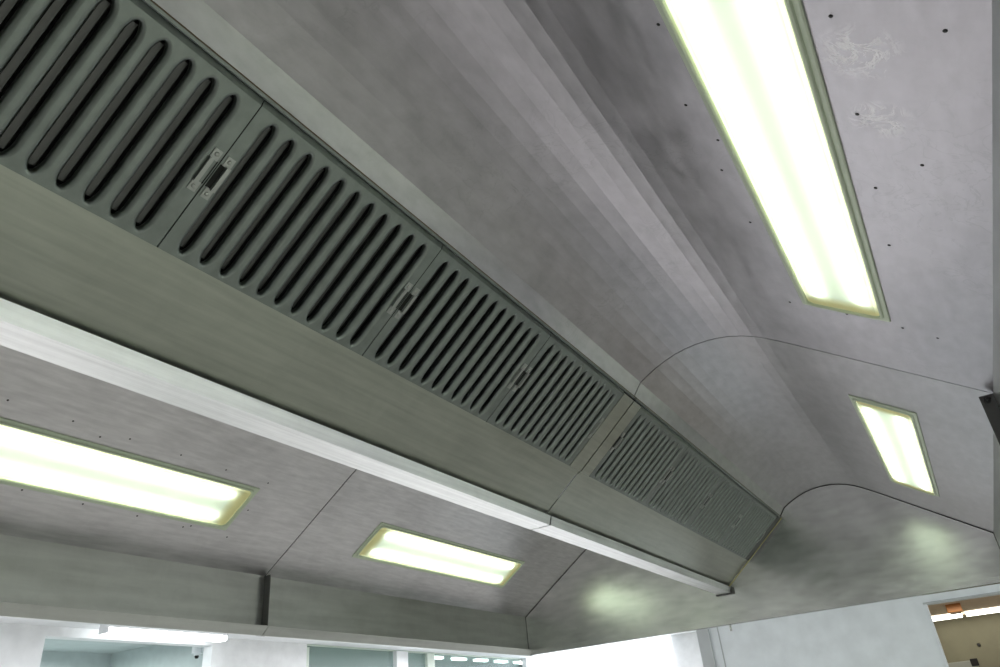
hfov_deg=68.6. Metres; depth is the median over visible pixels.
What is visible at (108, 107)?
filter
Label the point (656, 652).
window
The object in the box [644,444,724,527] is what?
filter
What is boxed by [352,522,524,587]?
lamp
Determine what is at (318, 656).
ceiling
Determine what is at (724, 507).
filter
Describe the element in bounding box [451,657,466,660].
recessed light
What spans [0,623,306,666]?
wall
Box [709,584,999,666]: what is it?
wall partition
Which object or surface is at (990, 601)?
ceiling
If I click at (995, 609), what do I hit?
recessed light
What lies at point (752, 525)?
filter
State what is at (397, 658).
window
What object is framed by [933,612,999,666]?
wall
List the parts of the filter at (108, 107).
handle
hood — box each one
[0,0,999,635]
[262,336,999,655]
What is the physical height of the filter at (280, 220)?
0.194 m
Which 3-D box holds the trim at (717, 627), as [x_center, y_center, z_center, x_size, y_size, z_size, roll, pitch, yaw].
[1.701,2.908,5.042,0.007,2.720,0.106,-21,-32,25]
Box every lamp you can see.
[0,417,259,529]
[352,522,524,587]
[653,0,890,321]
[848,394,939,496]
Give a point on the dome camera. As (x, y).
(196, 651)
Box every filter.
[0,0,262,246]
[157,99,441,355]
[362,244,550,420]
[486,332,623,465]
[589,402,688,504]
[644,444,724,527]
[686,473,753,544]
[719,497,776,558]
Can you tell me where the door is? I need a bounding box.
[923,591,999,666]
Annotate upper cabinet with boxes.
[948,658,978,666]
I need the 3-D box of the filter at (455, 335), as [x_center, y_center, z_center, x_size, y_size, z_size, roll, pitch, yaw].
[-0.081,0.016,1.624,0.223,0.194,0.456,-21,-32,25]
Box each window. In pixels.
[306,644,520,666]
[527,636,675,666]
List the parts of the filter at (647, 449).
handle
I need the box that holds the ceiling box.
[945,603,962,614]
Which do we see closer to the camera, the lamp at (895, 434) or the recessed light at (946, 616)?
the lamp at (895, 434)
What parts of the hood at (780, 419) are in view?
ceiling panel, plenum panel, filter rail, filter rail, panel, ceiling panel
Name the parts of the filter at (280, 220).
handle, handle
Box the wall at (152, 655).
[40,645,203,666]
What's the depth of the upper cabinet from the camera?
8.14 m
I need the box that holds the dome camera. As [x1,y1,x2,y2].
[191,647,202,658]
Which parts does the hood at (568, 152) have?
ceiling panel, plenum panel, filter rail, filter rail, ceiling panel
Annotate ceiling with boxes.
[0,0,755,658]
[43,639,151,653]
[309,644,521,666]
[928,595,999,615]
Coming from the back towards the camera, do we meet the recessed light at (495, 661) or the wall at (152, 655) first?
the recessed light at (495, 661)
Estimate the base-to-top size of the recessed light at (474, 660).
0.031 m
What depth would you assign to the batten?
6.37 m
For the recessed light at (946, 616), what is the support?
in the ceiling at (990, 601)
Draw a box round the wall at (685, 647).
[522,632,702,666]
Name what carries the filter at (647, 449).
attached to the hood at (780, 419)
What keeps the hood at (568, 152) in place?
attached to the ceiling at (13, 620)
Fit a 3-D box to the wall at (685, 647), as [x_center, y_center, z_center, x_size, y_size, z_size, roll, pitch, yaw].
[2.322,5.750,10.266,4.300,2.720,0.100,-21,-32,25]
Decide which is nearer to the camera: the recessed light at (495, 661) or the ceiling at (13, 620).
the ceiling at (13, 620)
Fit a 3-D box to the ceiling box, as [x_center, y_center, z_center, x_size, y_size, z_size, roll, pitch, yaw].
[4.685,2.841,7.555,0.140,0.092,0.120,-21,-32,25]
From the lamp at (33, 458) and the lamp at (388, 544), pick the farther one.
the lamp at (388, 544)
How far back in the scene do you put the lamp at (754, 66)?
1.10 m
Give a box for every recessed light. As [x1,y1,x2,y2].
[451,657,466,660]
[473,659,487,661]
[494,660,507,662]
[931,613,962,620]
[965,607,999,616]
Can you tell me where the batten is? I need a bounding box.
[98,624,227,641]
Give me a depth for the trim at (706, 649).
5.37 m
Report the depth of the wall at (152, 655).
8.41 m
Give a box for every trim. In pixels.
[696,629,716,666]
[717,627,725,666]
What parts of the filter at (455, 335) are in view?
handle, handle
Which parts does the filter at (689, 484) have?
handle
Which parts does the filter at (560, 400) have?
handle, handle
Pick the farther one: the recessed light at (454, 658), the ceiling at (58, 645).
the recessed light at (454, 658)
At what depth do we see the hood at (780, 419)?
3.17 m
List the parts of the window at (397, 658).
frame, post, post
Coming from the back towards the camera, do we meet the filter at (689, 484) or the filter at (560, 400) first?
the filter at (689, 484)

